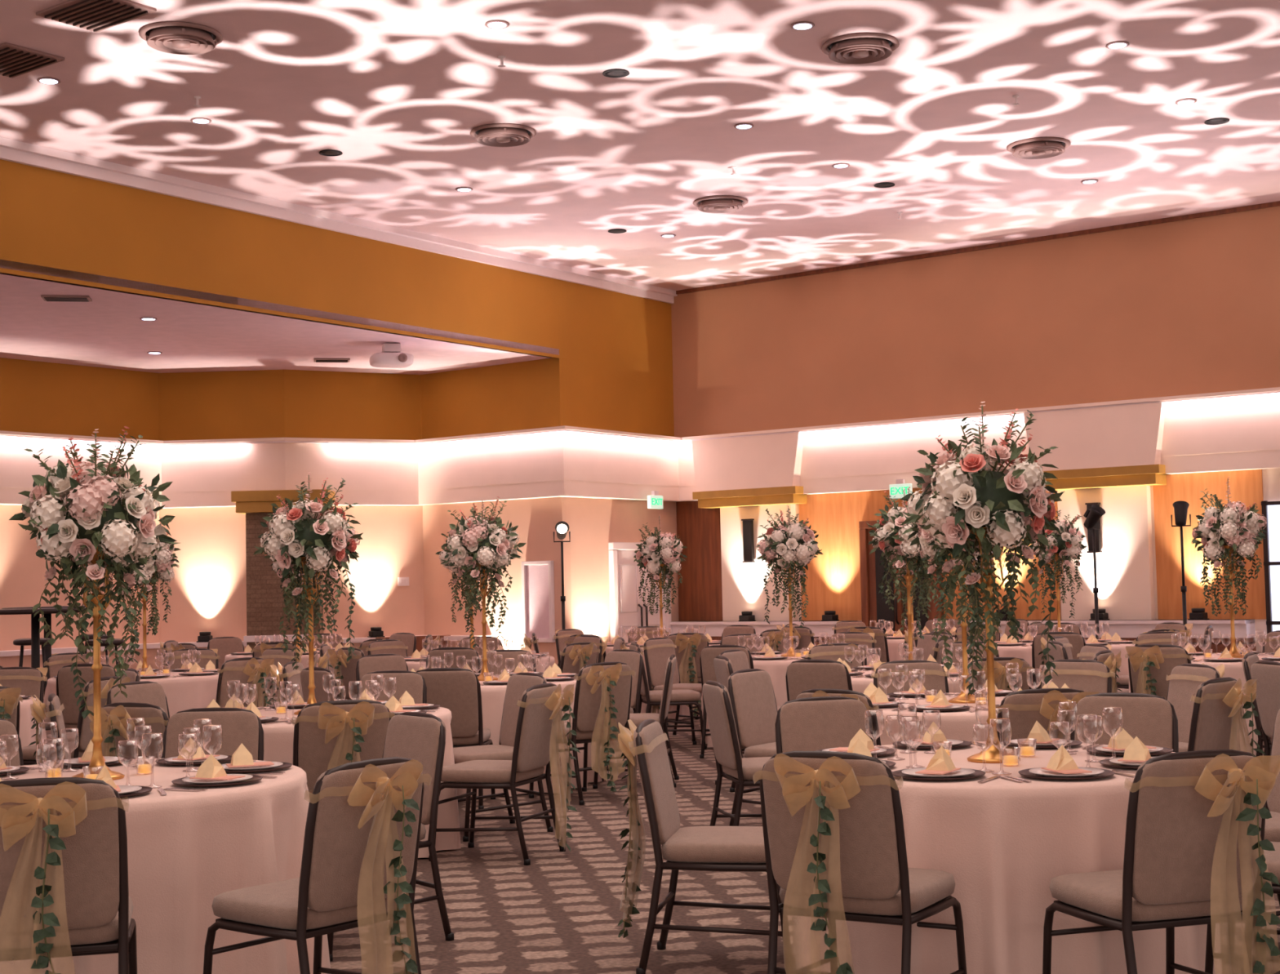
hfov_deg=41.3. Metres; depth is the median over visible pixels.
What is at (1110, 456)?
wall
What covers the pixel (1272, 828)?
dining chair
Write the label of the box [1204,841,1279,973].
dining chair
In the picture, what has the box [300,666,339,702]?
dining chair
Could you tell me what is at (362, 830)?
dining chair
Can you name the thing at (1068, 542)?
floral centerpiece
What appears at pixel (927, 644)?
dining chair
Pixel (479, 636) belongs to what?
place settings
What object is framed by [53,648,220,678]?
place settings
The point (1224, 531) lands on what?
floral centerpiece
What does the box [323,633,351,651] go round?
place settings
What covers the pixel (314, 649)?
place settings
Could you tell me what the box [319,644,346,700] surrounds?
dining chair
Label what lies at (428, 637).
dining chair
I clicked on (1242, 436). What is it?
soffit
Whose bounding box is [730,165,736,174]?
sprinkler
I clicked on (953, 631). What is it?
place settings
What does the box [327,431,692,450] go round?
light strip
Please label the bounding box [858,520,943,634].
door
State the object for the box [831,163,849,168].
recessed light
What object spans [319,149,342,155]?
ceiling speaker
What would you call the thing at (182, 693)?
round table
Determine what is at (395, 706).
place settings
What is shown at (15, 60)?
ceiling vent
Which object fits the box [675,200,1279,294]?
crown molding
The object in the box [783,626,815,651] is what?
dining chair
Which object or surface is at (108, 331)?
ceiling
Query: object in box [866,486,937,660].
floral centerpiece
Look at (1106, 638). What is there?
place settings
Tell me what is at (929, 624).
place settings
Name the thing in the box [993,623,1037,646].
place settings
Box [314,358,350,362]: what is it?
ceiling vent
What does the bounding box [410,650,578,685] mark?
place settings
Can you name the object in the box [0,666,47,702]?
dining chair
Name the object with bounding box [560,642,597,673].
dining chair
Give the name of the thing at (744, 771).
dining chair
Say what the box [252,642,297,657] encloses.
dining chair
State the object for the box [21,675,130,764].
dining chair
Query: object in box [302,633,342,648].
dining chair
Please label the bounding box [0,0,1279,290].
ceiling
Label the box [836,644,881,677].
place settings
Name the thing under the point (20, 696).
place settings
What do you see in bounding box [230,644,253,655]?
place settings
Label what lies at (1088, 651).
dining chair
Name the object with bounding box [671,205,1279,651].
wall
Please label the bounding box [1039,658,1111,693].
dining chair
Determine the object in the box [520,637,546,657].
place settings
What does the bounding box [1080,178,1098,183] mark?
recessed light
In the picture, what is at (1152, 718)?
dining chair
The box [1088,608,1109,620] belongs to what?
uplight
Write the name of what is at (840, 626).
dining chair
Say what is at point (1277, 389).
trim moulding
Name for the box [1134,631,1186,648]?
dining chair
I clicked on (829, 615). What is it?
uplight
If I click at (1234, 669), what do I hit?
round table
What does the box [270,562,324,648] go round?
floral centerpiece
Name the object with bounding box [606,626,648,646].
place settings
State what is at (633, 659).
dining chair
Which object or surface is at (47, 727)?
dining chair
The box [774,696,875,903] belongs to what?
dining chair
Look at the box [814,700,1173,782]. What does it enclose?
place settings
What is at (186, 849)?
round table
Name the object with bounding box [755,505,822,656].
floral centerpiece
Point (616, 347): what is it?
wall
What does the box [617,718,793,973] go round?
dining chair
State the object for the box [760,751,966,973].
dining chair
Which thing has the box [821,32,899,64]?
ceiling vent
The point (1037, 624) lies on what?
dining chair
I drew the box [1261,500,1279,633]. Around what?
window
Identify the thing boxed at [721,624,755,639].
dining chair
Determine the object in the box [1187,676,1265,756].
dining chair
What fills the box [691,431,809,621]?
wall
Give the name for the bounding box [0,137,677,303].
crown molding
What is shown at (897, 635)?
place settings
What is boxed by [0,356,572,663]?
wall
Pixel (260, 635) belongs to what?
place settings
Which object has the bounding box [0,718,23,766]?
dining chair
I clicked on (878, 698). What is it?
place settings
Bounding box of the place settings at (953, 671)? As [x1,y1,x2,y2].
[939,642,962,676]
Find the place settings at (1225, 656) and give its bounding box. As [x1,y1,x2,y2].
[1171,630,1279,662]
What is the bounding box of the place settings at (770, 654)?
[737,633,871,659]
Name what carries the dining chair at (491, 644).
on the floor
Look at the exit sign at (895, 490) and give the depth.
21.48 m
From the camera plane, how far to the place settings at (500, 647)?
16.10 m
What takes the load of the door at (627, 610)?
in the wall at (616, 347)
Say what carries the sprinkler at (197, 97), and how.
attached to the ceiling at (400, 88)
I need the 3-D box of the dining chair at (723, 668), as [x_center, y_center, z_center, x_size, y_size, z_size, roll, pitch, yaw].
[0.847,1.625,11.831,0.588,0.917,0.490,-1,-3,-10]
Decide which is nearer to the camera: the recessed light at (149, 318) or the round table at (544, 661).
the round table at (544, 661)
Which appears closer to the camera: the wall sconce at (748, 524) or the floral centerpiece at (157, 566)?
the floral centerpiece at (157, 566)
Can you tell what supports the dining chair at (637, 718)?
on the floor
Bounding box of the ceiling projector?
[369,342,413,368]
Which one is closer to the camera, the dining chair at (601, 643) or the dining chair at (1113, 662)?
the dining chair at (1113, 662)
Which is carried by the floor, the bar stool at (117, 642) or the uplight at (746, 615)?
the bar stool at (117, 642)
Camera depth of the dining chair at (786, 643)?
18.47 m
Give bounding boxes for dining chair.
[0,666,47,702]
[0,666,50,730]
[0,685,21,736]
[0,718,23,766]
[0,777,137,973]
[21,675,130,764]
[29,693,71,764]
[45,652,93,681]
[46,668,140,742]
[56,663,117,732]
[87,702,168,759]
[106,680,169,719]
[160,640,178,669]
[160,707,263,760]
[166,648,218,670]
[170,642,197,652]
[203,756,423,973]
[207,636,244,668]
[215,657,274,707]
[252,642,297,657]
[261,647,302,702]
[265,650,333,706]
[268,661,303,703]
[293,699,391,799]
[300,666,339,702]
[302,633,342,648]
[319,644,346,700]
[327,647,364,700]
[327,711,453,961]
[337,638,400,688]
[355,653,408,690]
[355,670,426,703]
[367,639,408,657]
[389,632,416,656]
[416,667,495,808]
[422,634,441,652]
[426,647,479,672]
[428,682,580,865]
[453,672,553,841]
[457,635,502,654]
[478,648,536,674]
[520,632,539,653]
[528,662,638,804]
[555,628,583,667]
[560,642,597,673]
[566,634,635,713]
[573,635,608,662]
[592,653,679,788]
[600,648,643,763]
[613,637,625,649]
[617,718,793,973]
[619,642,706,749]
[627,625,667,642]
[643,637,702,742]
[652,632,708,724]
[699,644,754,758]
[702,680,771,826]
[713,655,742,792]
[719,648,781,771]
[720,633,765,652]
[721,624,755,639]
[727,668,777,826]
[760,629,784,652]
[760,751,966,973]
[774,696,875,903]
[776,623,799,630]
[781,626,797,652]
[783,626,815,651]
[785,658,853,701]
[795,688,880,745]
[807,643,863,668]
[826,643,866,665]
[828,631,874,653]
[834,620,866,633]
[846,626,889,662]
[873,659,949,695]
[902,627,923,659]
[915,632,942,660]
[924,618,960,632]
[930,631,953,641]
[933,637,961,663]
[941,640,999,666]
[954,626,994,641]
[961,657,1031,691]
[978,625,999,640]
[996,688,1098,741]
[1004,618,1029,639]
[1026,621,1042,637]
[1031,631,1085,688]
[1035,622,1081,636]
[1038,635,1128,693]
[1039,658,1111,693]
[1042,749,1279,973]
[1044,640,1068,661]
[1071,692,1178,752]
[1079,644,1111,659]
[1092,649,1122,692]
[1111,628,1189,688]
[1125,644,1191,699]
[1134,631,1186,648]
[1155,622,1192,643]
[1166,663,1224,751]
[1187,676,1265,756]
[1201,625,1213,653]
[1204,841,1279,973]
[1224,709,1279,964]
[1242,652,1271,756]
[1250,660,1279,755]
[1262,630,1279,653]
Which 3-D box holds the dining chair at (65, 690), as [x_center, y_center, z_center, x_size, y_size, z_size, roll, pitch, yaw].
[-4.149,1.798,13.011,0.490,0.917,0.588,-1,-3,-1]
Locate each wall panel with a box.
[675,500,722,621]
[798,491,864,620]
[863,488,922,520]
[942,490,1061,620]
[1152,469,1266,619]
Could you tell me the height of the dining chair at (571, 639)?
0.917 m
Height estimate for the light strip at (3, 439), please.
0.080 m
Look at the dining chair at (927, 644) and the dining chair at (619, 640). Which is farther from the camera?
the dining chair at (619, 640)
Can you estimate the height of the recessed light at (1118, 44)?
0.016 m
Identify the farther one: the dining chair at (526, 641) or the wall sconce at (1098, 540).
the wall sconce at (1098, 540)
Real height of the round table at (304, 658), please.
0.752 m
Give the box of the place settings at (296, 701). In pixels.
[206,676,307,724]
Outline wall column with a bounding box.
[231,488,334,650]
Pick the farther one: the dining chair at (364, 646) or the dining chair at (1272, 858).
the dining chair at (364, 646)
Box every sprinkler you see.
[193,95,200,106]
[497,55,505,66]
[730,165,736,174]
[897,211,902,219]
[1012,94,1019,105]
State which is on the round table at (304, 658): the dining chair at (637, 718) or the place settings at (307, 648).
the place settings at (307, 648)
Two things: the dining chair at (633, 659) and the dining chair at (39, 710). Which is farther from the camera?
the dining chair at (633, 659)
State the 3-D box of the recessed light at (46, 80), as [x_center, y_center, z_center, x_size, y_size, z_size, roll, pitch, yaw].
[-4.712,-3.235,13.552,0.180,0.016,0.180,-1,-3,0]
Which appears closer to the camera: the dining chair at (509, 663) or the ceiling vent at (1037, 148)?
the dining chair at (509, 663)
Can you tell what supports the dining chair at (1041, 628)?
on the floor
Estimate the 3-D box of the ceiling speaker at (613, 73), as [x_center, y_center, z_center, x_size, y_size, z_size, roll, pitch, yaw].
[-0.193,-3.327,13.682,0.220,0.014,0.220,-1,-3,0]
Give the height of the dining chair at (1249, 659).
0.917 m
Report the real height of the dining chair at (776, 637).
0.917 m
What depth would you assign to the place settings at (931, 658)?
12.56 m
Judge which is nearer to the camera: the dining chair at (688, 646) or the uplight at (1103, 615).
the dining chair at (688, 646)
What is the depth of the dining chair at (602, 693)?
11.19 m
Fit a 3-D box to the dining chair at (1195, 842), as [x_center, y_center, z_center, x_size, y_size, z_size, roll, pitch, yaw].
[1.602,1.244,5.179,0.490,0.917,0.724,0,-3,-17]
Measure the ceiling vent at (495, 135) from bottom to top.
0.095 m
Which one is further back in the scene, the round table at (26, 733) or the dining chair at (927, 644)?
the dining chair at (927, 644)
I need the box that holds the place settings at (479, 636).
[474,635,482,656]
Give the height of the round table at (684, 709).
0.752 m
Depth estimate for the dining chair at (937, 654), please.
14.12 m
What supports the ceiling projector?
attached to the ceiling at (108, 331)
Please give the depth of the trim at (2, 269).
17.71 m
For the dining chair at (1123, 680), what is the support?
on the floor
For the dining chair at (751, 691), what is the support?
on the floor
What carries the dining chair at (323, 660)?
on the floor
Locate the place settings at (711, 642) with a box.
[704,632,720,644]
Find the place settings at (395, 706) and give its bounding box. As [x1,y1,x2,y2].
[328,674,439,715]
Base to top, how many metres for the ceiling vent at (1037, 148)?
0.095 m
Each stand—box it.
[553,520,570,666]
[1083,504,1105,639]
[1170,500,1191,644]
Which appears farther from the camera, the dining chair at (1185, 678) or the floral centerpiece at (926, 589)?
the floral centerpiece at (926, 589)
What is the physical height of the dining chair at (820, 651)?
0.917 m
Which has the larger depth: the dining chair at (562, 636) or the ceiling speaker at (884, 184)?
the dining chair at (562, 636)
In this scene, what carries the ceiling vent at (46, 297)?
in the ceiling at (108, 331)
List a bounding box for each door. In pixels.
[608,542,671,642]
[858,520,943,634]
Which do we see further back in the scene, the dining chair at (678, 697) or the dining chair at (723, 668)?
the dining chair at (678, 697)
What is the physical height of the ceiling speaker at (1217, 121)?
0.014 m
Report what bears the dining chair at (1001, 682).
on the floor
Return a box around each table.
[0,607,85,668]
[0,758,330,973]
[1,605,85,694]
[19,697,47,765]
[43,670,218,735]
[224,649,338,680]
[257,706,461,857]
[405,655,555,674]
[457,674,602,797]
[605,642,719,719]
[700,653,879,747]
[791,741,1222,973]
[850,666,962,693]
[874,693,1007,745]
[886,635,955,661]
[996,640,1135,688]
[1128,653,1279,755]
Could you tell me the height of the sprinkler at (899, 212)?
0.080 m
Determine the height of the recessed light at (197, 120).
0.016 m
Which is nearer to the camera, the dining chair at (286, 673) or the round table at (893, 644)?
the dining chair at (286, 673)
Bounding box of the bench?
[375,635,450,652]
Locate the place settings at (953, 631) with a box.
[950,620,956,637]
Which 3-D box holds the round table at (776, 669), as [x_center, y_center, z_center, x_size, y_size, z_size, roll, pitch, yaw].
[1.352,1.862,14.914,1.566,0.752,1.578,-3,-4,29]
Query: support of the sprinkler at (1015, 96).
attached to the ceiling at (400, 88)
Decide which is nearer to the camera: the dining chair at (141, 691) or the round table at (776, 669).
the dining chair at (141, 691)
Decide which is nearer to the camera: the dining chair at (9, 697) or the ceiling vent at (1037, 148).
the dining chair at (9, 697)
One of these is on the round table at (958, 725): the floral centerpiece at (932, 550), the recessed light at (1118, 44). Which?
the floral centerpiece at (932, 550)
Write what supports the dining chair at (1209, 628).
on the floor
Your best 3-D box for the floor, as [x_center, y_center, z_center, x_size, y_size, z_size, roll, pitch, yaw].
[1.046,2.076,10.902,30.000,0.100,26.000,-1,-3,0]
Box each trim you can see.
[0,267,559,358]
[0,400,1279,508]
[0,635,492,698]
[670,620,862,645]
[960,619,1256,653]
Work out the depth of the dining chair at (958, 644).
13.33 m
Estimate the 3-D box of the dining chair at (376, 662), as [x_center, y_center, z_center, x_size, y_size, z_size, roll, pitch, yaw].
[-1.860,1.756,13.144,0.490,0.917,0.588,1,-4,-39]
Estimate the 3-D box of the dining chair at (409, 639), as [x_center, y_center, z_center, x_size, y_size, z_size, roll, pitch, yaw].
[-2.848,2.098,19.010,0.490,0.917,0.588,-4,-4,41]
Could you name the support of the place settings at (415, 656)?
on the round table at (544, 661)
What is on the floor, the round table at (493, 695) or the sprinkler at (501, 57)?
the round table at (493, 695)
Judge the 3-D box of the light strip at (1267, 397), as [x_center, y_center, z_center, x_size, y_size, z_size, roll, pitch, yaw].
[8.396,-1.080,17.671,6.653,0.080,0.060,-4,-4,37]
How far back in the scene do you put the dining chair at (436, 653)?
14.49 m
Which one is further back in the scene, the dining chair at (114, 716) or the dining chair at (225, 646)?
the dining chair at (225, 646)
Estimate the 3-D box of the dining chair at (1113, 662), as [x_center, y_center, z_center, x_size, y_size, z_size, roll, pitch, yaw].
[2.939,1.560,11.483,0.713,0.917,0.490,-3,-4,30]
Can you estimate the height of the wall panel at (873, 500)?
0.390 m
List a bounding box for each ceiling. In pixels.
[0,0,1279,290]
[0,259,559,374]
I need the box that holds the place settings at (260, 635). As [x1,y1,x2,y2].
[254,635,274,645]
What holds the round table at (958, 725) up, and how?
on the floor
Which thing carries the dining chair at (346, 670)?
on the floor
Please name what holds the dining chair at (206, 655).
on the floor
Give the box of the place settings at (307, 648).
[301,635,308,654]
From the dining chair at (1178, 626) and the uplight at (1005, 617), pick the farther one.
the uplight at (1005, 617)
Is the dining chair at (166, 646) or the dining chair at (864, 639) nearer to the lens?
the dining chair at (864, 639)
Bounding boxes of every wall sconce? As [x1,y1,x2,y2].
[741,518,755,562]
[1084,502,1102,552]
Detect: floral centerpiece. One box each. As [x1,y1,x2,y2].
[8,426,179,780]
[113,533,181,674]
[253,471,362,715]
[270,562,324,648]
[435,515,496,657]
[440,496,526,680]
[633,514,687,637]
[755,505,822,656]
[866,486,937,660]
[884,542,930,635]
[900,401,1065,763]
[902,493,1006,703]
[1028,510,1086,631]
[1191,476,1266,657]
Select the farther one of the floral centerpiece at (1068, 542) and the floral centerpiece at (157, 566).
the floral centerpiece at (1068, 542)
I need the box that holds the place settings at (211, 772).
[0,717,292,797]
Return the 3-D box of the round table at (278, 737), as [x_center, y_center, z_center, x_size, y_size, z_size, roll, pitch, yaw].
[-1.793,1.628,9.374,1.566,0.752,1.578,-2,-3,21]
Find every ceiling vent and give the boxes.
[0,42,64,77]
[35,0,156,31]
[40,294,92,302]
[138,21,222,54]
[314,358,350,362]
[470,123,536,146]
[693,195,747,213]
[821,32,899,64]
[1006,137,1071,159]
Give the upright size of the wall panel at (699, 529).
1.680 m
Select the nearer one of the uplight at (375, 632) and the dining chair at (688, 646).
the dining chair at (688, 646)
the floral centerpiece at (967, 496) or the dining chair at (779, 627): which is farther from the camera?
the dining chair at (779, 627)
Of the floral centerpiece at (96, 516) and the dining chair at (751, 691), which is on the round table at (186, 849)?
the floral centerpiece at (96, 516)
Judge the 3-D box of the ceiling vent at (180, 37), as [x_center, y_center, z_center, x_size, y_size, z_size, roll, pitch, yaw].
[-3.372,-3.282,12.502,0.600,0.095,0.600,0,-3,-19]
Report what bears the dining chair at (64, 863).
on the floor
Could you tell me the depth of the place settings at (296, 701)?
9.45 m
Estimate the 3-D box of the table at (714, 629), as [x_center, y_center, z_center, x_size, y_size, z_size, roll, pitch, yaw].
[1.648,2.236,22.860,2.981,0.860,0.340,-4,-4,37]
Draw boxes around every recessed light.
[36,76,60,84]
[139,316,156,320]
[146,351,162,354]
[190,117,211,123]
[455,186,472,191]
[484,19,509,28]
[661,233,675,237]
[733,123,753,128]
[790,21,814,30]
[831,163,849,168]
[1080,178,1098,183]
[1105,40,1128,48]
[1175,97,1196,104]
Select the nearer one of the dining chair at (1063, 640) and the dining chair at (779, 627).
the dining chair at (1063, 640)
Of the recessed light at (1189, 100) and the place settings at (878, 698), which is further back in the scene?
the recessed light at (1189, 100)
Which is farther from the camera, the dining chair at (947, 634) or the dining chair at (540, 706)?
the dining chair at (947, 634)
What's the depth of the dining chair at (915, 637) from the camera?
16.67 m
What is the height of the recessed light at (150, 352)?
0.016 m
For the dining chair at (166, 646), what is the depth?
18.11 m
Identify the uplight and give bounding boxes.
[196,631,212,642]
[367,626,384,637]
[738,611,755,621]
[821,610,839,621]
[995,609,1008,620]
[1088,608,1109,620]
[1187,608,1208,620]
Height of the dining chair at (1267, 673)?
0.917 m
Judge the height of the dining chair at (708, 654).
0.917 m
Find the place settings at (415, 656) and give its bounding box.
[404,639,428,662]
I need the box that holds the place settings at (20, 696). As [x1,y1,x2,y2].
[0,684,31,700]
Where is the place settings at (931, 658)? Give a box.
[927,653,936,662]
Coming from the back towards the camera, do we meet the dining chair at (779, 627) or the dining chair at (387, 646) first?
the dining chair at (779, 627)
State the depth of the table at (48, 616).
18.81 m
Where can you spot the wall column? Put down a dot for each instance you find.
(264, 597)
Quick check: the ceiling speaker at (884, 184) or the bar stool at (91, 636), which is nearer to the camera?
the ceiling speaker at (884, 184)
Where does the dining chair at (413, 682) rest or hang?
on the floor
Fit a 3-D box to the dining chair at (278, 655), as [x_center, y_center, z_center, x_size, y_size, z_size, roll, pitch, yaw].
[-3.341,1.891,15.034,0.490,0.917,0.712,-4,-4,36]
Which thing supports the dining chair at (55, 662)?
on the floor
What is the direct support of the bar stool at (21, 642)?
on the floor
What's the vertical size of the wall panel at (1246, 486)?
1.680 m
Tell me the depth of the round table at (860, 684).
11.46 m
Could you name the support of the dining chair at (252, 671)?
on the floor
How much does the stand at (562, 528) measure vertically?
2.167 m
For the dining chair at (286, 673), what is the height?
0.917 m
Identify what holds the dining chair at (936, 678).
on the floor
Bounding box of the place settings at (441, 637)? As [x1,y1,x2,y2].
[429,637,442,649]
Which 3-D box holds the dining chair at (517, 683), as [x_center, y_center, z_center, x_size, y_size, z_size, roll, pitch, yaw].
[-0.885,1.560,9.957,0.588,0.917,0.490,1,-4,-33]
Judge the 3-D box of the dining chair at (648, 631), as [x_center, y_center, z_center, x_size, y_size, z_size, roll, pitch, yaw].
[0.111,2.061,19.514,0.490,0.917,0.717,-1,-3,-3]
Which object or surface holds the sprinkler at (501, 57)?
attached to the ceiling at (400, 88)
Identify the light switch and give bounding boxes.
[397,577,408,586]
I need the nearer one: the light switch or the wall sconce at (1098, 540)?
the wall sconce at (1098, 540)
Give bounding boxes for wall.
[0,159,678,665]
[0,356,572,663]
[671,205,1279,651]
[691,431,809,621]
[1023,402,1168,620]
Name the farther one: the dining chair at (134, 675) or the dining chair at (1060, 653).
the dining chair at (1060, 653)
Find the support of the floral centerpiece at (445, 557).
on the round table at (544, 661)
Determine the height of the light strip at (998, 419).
0.080 m
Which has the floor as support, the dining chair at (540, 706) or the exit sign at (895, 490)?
the dining chair at (540, 706)
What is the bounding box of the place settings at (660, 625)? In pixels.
[657,625,671,637]
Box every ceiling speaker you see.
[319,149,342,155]
[602,68,629,77]
[608,228,626,233]
[874,182,894,187]
[1204,117,1229,124]
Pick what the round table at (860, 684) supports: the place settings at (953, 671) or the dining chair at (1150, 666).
the place settings at (953, 671)
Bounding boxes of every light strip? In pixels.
[0,435,246,452]
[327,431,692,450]
[798,413,1024,438]
[1161,392,1279,409]
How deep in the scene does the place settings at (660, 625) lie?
18.34 m
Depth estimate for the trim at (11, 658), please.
21.91 m
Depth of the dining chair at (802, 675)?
10.98 m
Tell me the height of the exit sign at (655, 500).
0.240 m
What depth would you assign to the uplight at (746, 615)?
22.89 m
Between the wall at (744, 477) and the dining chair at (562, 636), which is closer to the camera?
the dining chair at (562, 636)
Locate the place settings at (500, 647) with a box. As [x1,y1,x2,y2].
[493,635,517,650]
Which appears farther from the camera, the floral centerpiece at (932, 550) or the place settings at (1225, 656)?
the place settings at (1225, 656)
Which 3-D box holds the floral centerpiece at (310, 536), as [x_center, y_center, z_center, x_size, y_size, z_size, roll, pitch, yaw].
[-1.843,0.586,9.450,0.597,1.337,0.555,-3,-4,32]
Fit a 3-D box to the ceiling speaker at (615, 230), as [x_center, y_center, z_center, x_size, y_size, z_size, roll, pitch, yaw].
[-0.265,-2.988,19.863,0.220,0.014,0.220,-1,-3,0]
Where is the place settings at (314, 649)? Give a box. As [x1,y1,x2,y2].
[313,636,319,653]
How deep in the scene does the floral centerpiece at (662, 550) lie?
18.27 m
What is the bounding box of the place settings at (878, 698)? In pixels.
[863,662,1069,711]
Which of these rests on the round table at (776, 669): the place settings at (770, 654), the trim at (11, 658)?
the place settings at (770, 654)
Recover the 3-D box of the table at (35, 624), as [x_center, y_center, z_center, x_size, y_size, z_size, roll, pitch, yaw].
[-5.911,1.841,16.631,0.968,1.298,0.968,-1,-3,0]
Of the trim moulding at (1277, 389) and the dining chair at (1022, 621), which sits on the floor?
the dining chair at (1022, 621)
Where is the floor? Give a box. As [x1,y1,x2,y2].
[329,717,1279,973]
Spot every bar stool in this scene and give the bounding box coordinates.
[13,637,49,700]
[80,634,114,665]
[84,638,124,664]
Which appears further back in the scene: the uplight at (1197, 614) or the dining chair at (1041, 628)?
the uplight at (1197, 614)
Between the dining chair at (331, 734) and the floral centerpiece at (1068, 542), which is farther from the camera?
the floral centerpiece at (1068, 542)
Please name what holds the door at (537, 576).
in the wall at (616, 347)
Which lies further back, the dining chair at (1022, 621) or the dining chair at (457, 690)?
the dining chair at (1022, 621)
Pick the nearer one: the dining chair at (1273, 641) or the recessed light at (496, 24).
the recessed light at (496, 24)
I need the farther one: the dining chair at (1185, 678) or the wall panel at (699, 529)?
the wall panel at (699, 529)
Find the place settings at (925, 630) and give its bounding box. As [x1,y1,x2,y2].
[922,626,929,634]
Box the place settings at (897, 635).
[875,619,904,639]
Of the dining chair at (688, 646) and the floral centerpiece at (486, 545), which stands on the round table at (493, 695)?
the floral centerpiece at (486, 545)
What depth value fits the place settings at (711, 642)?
18.10 m
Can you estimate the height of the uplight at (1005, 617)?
0.135 m
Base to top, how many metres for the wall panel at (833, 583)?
1.680 m
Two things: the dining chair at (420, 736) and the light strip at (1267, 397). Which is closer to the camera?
the dining chair at (420, 736)
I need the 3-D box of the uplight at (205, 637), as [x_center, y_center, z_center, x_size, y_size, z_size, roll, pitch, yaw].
[-5.708,1.969,22.323,0.200,0.135,0.160,-1,-3,0]
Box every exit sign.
[647,490,662,509]
[888,479,912,498]
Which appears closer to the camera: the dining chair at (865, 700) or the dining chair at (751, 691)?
the dining chair at (865, 700)
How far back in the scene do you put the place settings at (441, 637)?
15.91 m
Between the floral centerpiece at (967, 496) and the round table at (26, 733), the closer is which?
the floral centerpiece at (967, 496)
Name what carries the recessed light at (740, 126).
in the ceiling at (400, 88)
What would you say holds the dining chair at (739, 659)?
on the floor
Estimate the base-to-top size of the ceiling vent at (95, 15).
0.035 m
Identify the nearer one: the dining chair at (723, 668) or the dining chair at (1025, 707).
the dining chair at (1025, 707)
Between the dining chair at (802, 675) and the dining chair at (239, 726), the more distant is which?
the dining chair at (802, 675)
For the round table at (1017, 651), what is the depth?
15.72 m
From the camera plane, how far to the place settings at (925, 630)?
19.39 m
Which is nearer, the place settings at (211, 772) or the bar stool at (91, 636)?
the place settings at (211, 772)
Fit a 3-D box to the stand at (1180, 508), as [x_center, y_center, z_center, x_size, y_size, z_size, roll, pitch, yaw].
[5.874,1.222,18.013,0.650,2.160,0.745,-3,-3,23]
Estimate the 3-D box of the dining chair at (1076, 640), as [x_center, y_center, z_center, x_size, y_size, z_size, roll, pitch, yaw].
[3.776,1.748,15.251,0.490,0.917,0.588,-2,-3,15]
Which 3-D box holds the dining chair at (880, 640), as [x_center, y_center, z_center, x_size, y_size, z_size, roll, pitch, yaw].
[2.466,1.920,17.870,0.490,0.917,0.717,-3,-4,32]
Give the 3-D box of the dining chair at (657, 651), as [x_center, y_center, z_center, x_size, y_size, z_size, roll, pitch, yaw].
[0.343,1.841,15.589,0.713,0.917,0.490,-4,-4,37]
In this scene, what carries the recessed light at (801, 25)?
in the ceiling at (400, 88)
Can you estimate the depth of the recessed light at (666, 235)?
20.15 m
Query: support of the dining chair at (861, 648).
on the floor
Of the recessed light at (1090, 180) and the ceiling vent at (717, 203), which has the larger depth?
the ceiling vent at (717, 203)
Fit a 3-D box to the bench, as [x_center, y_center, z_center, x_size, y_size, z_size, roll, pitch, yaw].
[-2.950,2.357,22.411,1.000,0.770,0.405,0,-3,-17]
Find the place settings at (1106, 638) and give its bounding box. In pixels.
[1080,622,1135,644]
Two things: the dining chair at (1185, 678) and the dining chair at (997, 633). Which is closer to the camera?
the dining chair at (1185, 678)
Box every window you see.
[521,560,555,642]
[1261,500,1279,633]
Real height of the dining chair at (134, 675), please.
0.917 m
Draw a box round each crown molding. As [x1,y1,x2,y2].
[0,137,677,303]
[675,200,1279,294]
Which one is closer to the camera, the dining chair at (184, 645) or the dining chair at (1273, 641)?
the dining chair at (1273, 641)
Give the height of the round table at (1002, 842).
0.752 m
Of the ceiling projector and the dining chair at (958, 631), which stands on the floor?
the dining chair at (958, 631)
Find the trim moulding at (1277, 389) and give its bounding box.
[0,386,1279,445]
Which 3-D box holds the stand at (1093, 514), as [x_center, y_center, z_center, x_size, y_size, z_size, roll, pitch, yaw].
[5.065,1.272,18.611,0.650,2.161,0.745,1,-4,-34]
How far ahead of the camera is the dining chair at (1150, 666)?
12.10 m
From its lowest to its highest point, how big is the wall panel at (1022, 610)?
1.680 m
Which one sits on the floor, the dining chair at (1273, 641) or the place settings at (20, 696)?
the dining chair at (1273, 641)
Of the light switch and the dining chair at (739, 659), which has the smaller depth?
the dining chair at (739, 659)
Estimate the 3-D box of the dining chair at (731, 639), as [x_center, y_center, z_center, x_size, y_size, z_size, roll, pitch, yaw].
[1.056,1.847,15.973,0.490,0.917,0.588,0,-3,-15]
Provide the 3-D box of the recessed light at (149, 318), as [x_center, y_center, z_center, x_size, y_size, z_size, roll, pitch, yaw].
[-5.240,-1.791,18.131,0.180,0.016,0.180,-1,-3,0]

